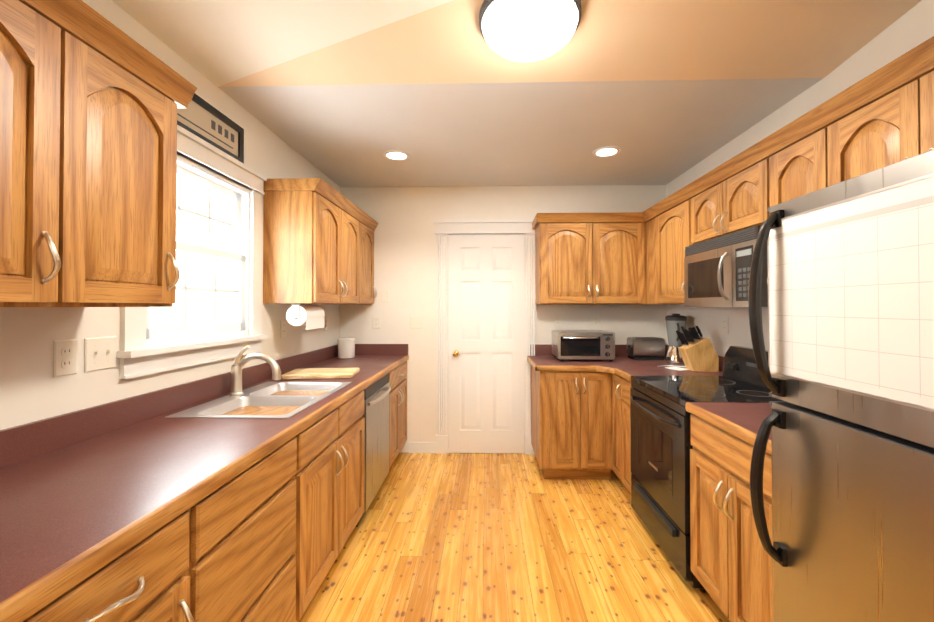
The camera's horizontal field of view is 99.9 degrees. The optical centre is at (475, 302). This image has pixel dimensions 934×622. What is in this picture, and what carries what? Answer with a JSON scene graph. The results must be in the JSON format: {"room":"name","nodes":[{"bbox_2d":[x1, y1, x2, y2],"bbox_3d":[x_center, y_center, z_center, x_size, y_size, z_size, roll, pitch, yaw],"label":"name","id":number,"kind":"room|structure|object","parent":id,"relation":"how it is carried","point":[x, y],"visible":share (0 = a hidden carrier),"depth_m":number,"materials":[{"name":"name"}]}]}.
{"room":"kitchen","nodes":[
{"label":"kitchen","id":0,"kind":"room"},
{"bbox_2d":[0,0,339,429],"bbox_3d":[-1.417,-0.085,1.047,0.100,2.950,5.600,0,-1,1],"label":"wall","id":1,"kind":"structure","parent":0,"point":[32,389],"depth_m":1.48,"materials":[{"name":"beige paint"}]},
{"bbox_2d":[0,0,99,306],"bbox_3d":[-1.208,-0.379,0.804,0.327,0.777,0.492,0,-1,1],"label":"upper cabinet","id":2,"kind":"object","parent":1,"relation":"attached to","point":[92,101],"depth_m":0.95,"materials":[{"name":"brown wood"}]},
{"bbox_2d":[53,339,77,377],"bbox_3d":[-1.356,0.183,1.298,0.007,0.118,0.072,0,-1,1],"label":"electrical outlet","id":3,"kind":"object","parent":1,"relation":"attached to","point":[64,357],"visible":1,"depth_m":1.29,"materials":[{"name":"white plastic"}]},
{"bbox_2d":[84,336,115,371],"bbox_3d":[-1.349,0.184,1.417,0.015,0.118,0.115,0,-1,1],"label":"light switch","id":4,"kind":"object","parent":1,"relation":"attached to","point":[99,353],"visible":1,"depth_m":1.41,"materials":[{"name":"white plastic"}]},
{"bbox_2d":[96,16,187,306],"bbox_3d":[-1.199,-0.376,1.146,0.327,0.777,0.436,0,-1,1],"label":"upper cabinet","id":5,"kind":"object","parent":1,"relation":"attached to","point":[141,97],"depth_m":1.19,"materials":[{"name":"brown wood"}]},
{"bbox_2d":[0,344,337,467],"bbox_3d":[-1.356,0.418,1.040,0.019,0.105,5.396,0,-1,1],"label":"backsplash","id":6,"kind":"structure","parent":1,"relation":"attached to","point":[25,441],"depth_m":1.42,"materials":[{"name":"red laminate"}]},
{"bbox_2d":[117,125,267,378],"bbox_3d":[-1.367,-0.240,1.952,0.155,1.075,0.934,0,-1,1],"label":"window","id":7,"kind":"structure","parent":1,"relation":"in","point":[138,335],"depth_m":2.02,"materials":[{"name":"white wood"}]},
{"bbox_2d":[177,93,243,163],"bbox_3d":[-1.333,-0.878,1.938,0.021,0.213,0.570,0,-1,1],"label":"home sign","id":8,"kind":"object","parent":1,"relation":"attached to","point":[200,117],"visible":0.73,"depth_m":1.98,"materials":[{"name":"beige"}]},
{"bbox_2d":[280,320,285,337],"bbox_3d":[-1.320,0.180,2.692,0.007,0.118,0.072,0,-1,1],"label":"electrical outlet","id":9,"kind":"object","parent":1,"relation":"attached to","point":[282,328],"visible":1,"depth_m":2.67,"materials":[{"name":"white plastic"}]},
{"bbox_2d":[263,178,362,303],"bbox_3d":[-1.154,-0.377,2.909,0.327,0.774,0.921,0,-1,1],"label":"upper cabinet","id":10,"kind":"object","parent":1,"relation":"attached to","point":[318,240],"depth_m":2.45,"materials":[{"name":"brown wood"}]},
{"bbox_2d":[286,304,324,329],"bbox_3d":[-1.127,0.092,2.608,0.132,0.166,0.304,0,-1,1],"label":"paper towel holder","id":11,"kind":"object","parent":10,"relation":"attached to","point":[310,316],"visible":1,"depth_m":2.49,"materials":[{"name":"white paper"}]},
{"bbox_2d":[324,317,327,330],"bbox_3d":[-1.302,0.186,3.402,0.007,0.118,0.072,0,-1,1],"label":"electrical outlet","id":12,"kind":"object","parent":1,"relation":"attached to","point":[325,323],"visible":1,"depth_m":3.39,"materials":[{"name":"white plastic"}]},
{"bbox_2d":[363,214,374,303],"bbox_3d":[-1.139,-0.371,3.495,0.327,0.774,0.493,0,-1,1],"label":"upper cabinet","id":13,"kind":"object","parent":1,"relation":"attached to","point":[368,223],"depth_m":3.56,"materials":[{"name":"brown wood"}]},
{"bbox_2d":[340,185,666,451],"bbox_3d":[0.243,-0.055,3.754,3.080,2.950,0.100,0,-1,1],"label":"wall","id":14,"kind":"structure","parent":0,"point":[405,255],"depth_m":3.72,"materials":[{"name":"beige paint"}]},
{"bbox_2d":[372,316,379,328],"bbox_3d":[-0.948,0.189,3.728,0.072,0.118,0.007,0,-1,1],"label":"electrical outlet","id":15,"kind":"object","parent":14,"relation":"attached to","point":[375,322],"visible":1,"depth_m":3.73,"materials":[{"name":"white plastic"}]},
{"bbox_2d":[355,344,407,355],"bbox_3d":[-0.959,0.447,3.719,0.635,0.105,0.019,0,-1,1],"label":"backsplash","id":16,"kind":"structure","parent":14,"relation":"attached to","point":[360,349],"depth_m":3.71,"materials":[{"name":"red laminate"}]},
{"bbox_2d":[410,316,421,328],"bbox_3d":[-0.565,0.189,3.714,0.115,0.118,0.015,0,-1,1],"label":"light switch","id":17,"kind":"object","parent":14,"relation":"attached to","point":[415,322],"visible":1,"depth_m":3.72,"materials":[{"name":"white plastic"}]},
{"bbox_2d":[409,442,435,452],"bbox_3d":[-0.498,1.369,3.699,0.270,0.100,0.017,0,-1,1],"label":"baseboard","id":18,"kind":"structure","parent":14,"relation":"attached to","point":[422,447],"depth_m":3.68,"materials":[{"name":"white wood"}]},
{"bbox_2d":[434,219,535,454],"bbox_3d":[0.099,0.322,3.738,0.985,2.195,0.132,0,-1,1],"label":"door frame","id":19,"kind":"structure","parent":14,"relation":"attached to","point":[444,229],"depth_m":3.69,"materials":[{"name":"white wood"}]},
{"bbox_2d":[449,235,523,453],"bbox_3d":[0.097,0.387,3.666,0.703,2.047,0.106,0,-1,1],"label":"door","id":20,"kind":"structure","parent":14,"relation":"in","point":[486,343],"depth_m":3.68,"materials":[{"name":"white wood"}]},
{"bbox_2d":[554,315,561,326],"bbox_3d":[0.771,0.174,3.684,0.072,0.118,0.007,0,-1,1],"label":"electrical outlet","id":21,"kind":"object","parent":14,"relation":"attached to","point":[557,320],"visible":1,"depth_m":3.68,"materials":[{"name":"white plastic"}]},
{"bbox_2d":[532,213,603,303],"bbox_3d":[0.808,-0.370,3.528,0.508,0.774,0.327,0,-1,1],"label":"upper cabinet","id":22,"kind":"object","parent":14,"relation":"attached to","point":[567,245],"depth_m":3.37,"materials":[{"name":"brown wood"}]},
{"bbox_2d":[592,315,599,326],"bbox_3d":[1.121,0.174,3.675,0.072,0.118,0.007,0,-1,1],"label":"electrical outlet","id":23,"kind":"object","parent":14,"relation":"attached to","point":[595,320],"visible":1,"depth_m":3.67,"materials":[{"name":"white plastic"}]},
{"bbox_2d":[530,344,666,355],"bbox_3d":[1.137,0.446,3.664,1.282,0.104,0.019,0,-1,1],"label":"backsplash","id":24,"kind":"structure","parent":14,"relation":"attached to","point":[540,349],"depth_m":3.67,"materials":[{"name":"red laminate"}]},
{"bbox_2d":[600,212,635,303],"bbox_3d":[1.206,-0.370,3.517,0.522,0.774,0.327,0,-1,1],"label":"upper cabinet","id":25,"kind":"object","parent":14,"relation":"attached to","point":[617,230],"depth_m":3.35,"materials":[{"name":"brown wood"}]},
{"bbox_2d":[297,452,729,621],"bbox_3d":[0.172,1.420,0.989,3.280,0.060,5.600,0,-1,1],"label":"floor","id":26,"kind":"structure","parent":0,"point":[481,537],"depth_m":2.17,"materials":[{"name":"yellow wood"}]},
{"bbox_2d":[0,596,47,621],"bbox_3d":[-1.059,0.943,0.361,0.647,0.880,0.566,0,-1,1],"label":"base cabinet","id":27,"kind":"object","parent":26,"relation":"on","point":[36,610],"depth_m":0.64,"materials":[{"name":"brown wood"}]},
{"bbox_2d":[40,492,203,621],"bbox_3d":[-1.049,0.947,0.757,0.647,0.880,0.498,0,-1,1],"label":"base cabinet","id":28,"kind":"object","parent":26,"relation":"on","point":[156,574],"depth_m":0.86,"materials":[{"name":"brown wood"}]},
{"bbox_2d":[204,424,311,621],"bbox_3d":[-1.035,0.953,1.286,0.647,0.880,0.696,0,-1,1],"label":"base cabinet","id":29,"kind":"object","parent":26,"relation":"on","point":[237,493],"depth_m":1.31,"materials":[{"name":"brown wood"}]},
{"bbox_2d":[0,356,407,619],"bbox_3d":[-1.045,0.489,1.031,0.640,0.038,5.396,0,-1,1],"label":"countertop","id":30,"kind":"structure","parent":29,"relation":"on","point":[61,510],"depth_m":1.04,"materials":[{"name":"red laminate"}]},
{"bbox_2d":[224,345,283,395],"bbox_3d":[-1.140,0.348,2.026,0.258,0.255,0.065,0,-1,1],"label":"faucet","id":31,"kind":"object","parent":30,"relation":"on","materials":[{"name":"silver metal"}]},
{"bbox_2d":[168,380,351,419],"bbox_3d":[-1.017,0.585,1.994,0.516,0.220,0.766,0,-1,1],"label":"sink","id":32,"kind":"object","parent":30,"relation":"in","point":[296,395],"depth_m":1.97,"materials":[{"name":"silver metal"}]},
{"bbox_2d":[281,368,358,378],"bbox_3d":[-1.026,0.473,2.621,0.440,0.026,0.290,0,-1,-6],"label":"cutting board","id":33,"kind":"object","parent":30,"relation":"on","point":[321,373],"visible":1,"depth_m":2.53,"materials":[{"name":"brown wood"}]},
{"bbox_2d":[337,337,354,357],"bbox_3d":[-1.168,0.406,3.536,0.154,0.180,0.154,0,-1,1],"label":"canister","id":34,"kind":"object","parent":30,"relation":"on","point":[346,347],"visible":1,"depth_m":3.47,"materials":[{"name":"white ceramic"}]},
{"bbox_2d":[308,384,367,598],"bbox_3d":[-1.017,0.960,1.995,0.647,0.880,0.860,0,-1,1],"label":"base cabinet","id":35,"kind":"object","parent":26,"relation":"on","point":[339,434],"depth_m":1.97,"materials":[{"name":"brown wood"}]},
{"bbox_2d":[368,376,383,507],"bbox_3d":[-1.022,0.968,2.726,0.598,0.880,0.600,0,-1,1],"label":"dishwasher","id":36,"kind":"object","parent":26,"relation":"on","point":[376,389],"depth_m":2.63,"materials":[{"name":"grey metal"}]},
{"bbox_2d":[384,360,406,479],"bbox_3d":[-0.981,0.975,3.374,0.647,0.880,0.698,0,-1,1],"label":"base cabinet","id":37,"kind":"object","parent":26,"relation":"on","point":[395,383],"depth_m":3.19,"materials":[{"name":"brown wood"}]},
{"bbox_2d":[531,364,606,479],"bbox_3d":[0.793,0.975,3.333,0.570,0.880,0.688,0,-1,1],"label":"base cabinet","id":38,"kind":"object","parent":26,"relation":"on","point":[580,420],"depth_m":3.05,"materials":[{"name":"brown wood"}]},
{"bbox_2d":[527,356,722,379],"bbox_3d":[1.123,0.512,3.140,1.284,0.038,1.066,0,-1,1],"label":"countertop","id":39,"kind":"structure","parent":38,"relation":"on","point":[549,367],"depth_m":3.05,"materials":[{"name":"red laminate"}]},
{"bbox_2d":[552,330,614,361],"bbox_3d":[0.924,0.372,3.403,0.470,0.245,0.378,0,-1,1],"label":"toaster oven","id":40,"kind":"object","parent":39,"relation":"on","point":[586,344],"visible":1,"depth_m":3.25,"materials":[{"name":"silver metal"}]},
{"bbox_2d":[626,337,664,359],"bbox_3d":[1.485,0.402,3.450,0.282,0.186,0.165,0,-1,1],"label":"toaster","id":41,"kind":"object","parent":39,"relation":"on","point":[645,348],"visible":1,"depth_m":3.37,"materials":[{"name":"silver metal"}]},
{"bbox_2d":[657,365,688,370],"bbox_3d":[1.512,0.485,2.910,0.262,0.008,0.215,0,-1,1],"label":"sticky note","id":42,"kind":"object","parent":39,"relation":"on","point":[677,368],"visible":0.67,"depth_m":2.92,"materials":[{"name":"white paper"}]},
{"bbox_2d":[665,313,686,363],"bbox_3d":[1.624,0.291,3.176,0.169,0.402,0.198,0,-1,1],"label":"blender","id":43,"kind":"object","parent":39,"relation":"on","point":[675,322],"visible":0.79,"depth_m":3.14,"materials":[{"name":"silver metal"}]},
{"bbox_2d":[676,326,718,371],"bbox_3d":[1.580,0.327,2.818,0.259,0.322,0.105,0,-1,1],"label":"knife block","id":44,"kind":"object","parent":39,"relation":"on","point":[698,353],"visible":1,"depth_m":2.77,"materials":[{"name":"brown wood"}]},
{"bbox_2d":[603,380,622,482],"bbox_3d":[1.375,0.970,2.903,0.768,0.880,0.290,0,-1,1],"label":"base cabinet","id":45,"kind":"object","parent":26,"relation":"on","point":[612,389],"depth_m":2.98,"materials":[{"name":"brown wood"}]},
{"bbox_2d":[623,380,686,492],"bbox_3d":[1.399,0.968,2.724,0.711,0.880,0.257,0,-1,1],"label":"base cabinet","id":46,"kind":"object","parent":26,"relation":"on","point":[627,473],"depth_m":2.72,"materials":[{"name":"brown wood"}]},
{"bbox_2d":[630,346,782,591],"bbox_3d":[1.339,0.843,2.236,0.760,1.120,0.720,0,-1,1],"label":"range","id":47,"kind":"object","parent":26,"relation":"on","point":[660,419],"visible":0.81,"depth_m":2.16,"materials":[{"name":"black metal"}]},
{"bbox_2d":[685,408,772,621],"bbox_3d":[1.369,0.956,1.570,0.711,0.880,0.604,0,-1,1],"label":"base cabinet","id":48,"kind":"object","parent":26,"relation":"on","point":[729,559],"depth_m":1.57,"materials":[{"name":"brown wood"}]},
{"bbox_2d":[687,402,771,447],"bbox_3d":[1.371,0.495,1.570,0.707,0.038,0.612,0,-1,1],"label":"countertop","id":49,"kind":"structure","parent":48,"relation":"on","point":[747,418],"depth_m":1.69,"materials":[{"name":"red laminate"}]},
{"bbox_2d":[748,150,933,621],"bbox_3d":[1.266,0.527,0.867,0.827,1.722,0.792,0,-1,1],"label":"fridge","id":50,"kind":"object","parent":26,"relation":"on","point":[846,370],"visible":1,"depth_m":0.98,"materials":[{"name":"grey metal"}]},
{"bbox_2d":[112,0,921,186],"bbox_3d":[0.172,-1.363,1.019,3.080,0.467,5.400,0,-1,1],"label":"ceiling","id":51,"kind":"structure","parent":0,"point":[228,43],"depth_m":1.96,"materials":[{"name":"beige paint"}]},
{"bbox_2d":[383,150,409,160],"bbox_3d":[-0.598,-1.105,2.957,0.196,0.007,0.196,0,-1,1],"label":"recessed light","id":52,"kind":"object","parent":51,"relation":"in","point":[395,155],"visible":1,"depth_m":2.96,"materials":[{"name":"white glass"}]},
{"bbox_2d":[479,0,580,61],"bbox_3d":[0.217,-1.103,1.596,0.410,0.120,0.410,0,-1,1],"label":"dome lamp","id":53,"kind":"object","parent":51,"relation":"attached to","point":[524,30],"visible":1,"depth_m":1.52,"materials":[{"name":"white glass"}]},
{"bbox_2d":[593,146,620,156],"bbox_3d":[0.961,-1.105,2.887,0.196,0.007,0.196,0,-1,1],"label":"recessed light","id":54,"kind":"object","parent":51,"relation":"in","point":[608,151],"visible":1,"depth_m":2.88,"materials":[{"name":"white glass"}]},
{"bbox_2d":[666,0,933,356],"bbox_3d":[1.762,-0.086,0.964,0.100,2.950,5.600,0,-1,1],"label":"wall","id":55,"kind":"structure","parent":0,"point":[912,28],"depth_m":2.21,"materials":[{"name":"beige paint"}]},
{"bbox_2d":[636,204,659,303],"bbox_3d":[1.577,-0.372,3.372,0.388,0.774,0.599,0,-1,1],"label":"upper cabinet","id":56,"kind":"object","parent":55,"relation":"attached to","point":[647,234],"depth_m":3.32,"materials":[{"name":"brown wood"}]},
{"bbox_2d":[656,185,687,303],"bbox_3d":[1.595,-0.377,2.866,0.326,0.774,0.523,0,-1,1],"label":"upper cabinet","id":57,"kind":"object","parent":55,"relation":"attached to","point":[672,213],"depth_m":2.84,"materials":[{"name":"brown wood"}]},
{"bbox_2d":[667,345,724,371],"bbox_3d":[1.738,0.433,2.448,0.019,0.104,2.383,0,-1,1],"label":"backsplash","id":58,"kind":"structure","parent":55,"relation":"attached to","point":[721,359],"depth_m":2.79,"materials":[{"name":"red laminate"}]},
{"bbox_2d":[688,172,711,245],"bbox_3d":[1.582,-0.575,2.396,0.326,0.389,0.421,0,-1,1],"label":"upper cabinet","id":59,"kind":"object","parent":55,"relation":"attached to","point":[700,191],"depth_m":2.48,"materials":[{"name":"brown wood"}]},
{"bbox_2d":[722,316,728,333],"bbox_3d":[1.753,0.159,2.763,0.007,0.118,0.072,0,-1,1],"label":"electrical outlet","id":60,"kind":"object","parent":55,"relation":"attached to","point":[725,324],"visible":1,"depth_m":2.75,"materials":[{"name":"white plastic"}]},
{"bbox_2d":[712,136,767,238],"bbox_3d":[1.575,-0.578,2.094,0.326,0.389,0.421,0,-1,1],"label":"upper cabinet","id":61,"kind":"object","parent":55,"relation":"attached to","point":[740,184],"depth_m":2.08,"materials":[{"name":"brown wood"}]},
{"bbox_2d":[684,226,767,306],"bbox_3d":[1.527,-0.172,2.242,0.425,0.394,0.692,0,-1,1],"label":"over-the-range microwave","id":62,"kind":"object","parent":61,"relation":"attached to","point":[716,272],"visible":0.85,"depth_m":2.15,"materials":[{"name":"grey metal"}]},
{"bbox_2d":[767,100,827,283],"bbox_3d":[1.565,-0.390,1.713,0.326,0.774,0.336,0,-1,1],"label":"upper cabinet","id":63,"kind":"object","parent":55,"relation":"attached to","point":[798,153],"depth_m":1.69,"materials":[{"name":"brown wood"}]},
{"bbox_2d":[828,64,891,185],"bbox_3d":[1.556,-0.559,1.361,0.326,0.444,0.389,0,-1,1],"label":"upper cabinet","id":64,"kind":"object","parent":55,"relation":"attached to","point":[883,116],"depth_m":1.42,"materials":[{"name":"brown wood"}]},
{"bbox_2d":[888,36,933,163],"bbox_3d":[1.548,-0.562,1.057,0.326,0.444,0.455,0,-1,1],"label":"upper cabinet","id":65,"kind":"object","parent":55,"relation":"attached to","point":[910,76],"depth_m":1.24,"materials":[{"name":"brown wood"}]},
{"label":"outside","id":66,"kind":"structure","parent":0,"visible":0},
{"bbox_2d":[149,178,230,327],"bbox_3d":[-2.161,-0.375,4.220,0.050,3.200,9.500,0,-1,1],"label":"window panes","id":67,"kind":"structure","parent":66,"point":[203,278],"depth_m":3.08,"materials":[{"name":"white"}]}
]}

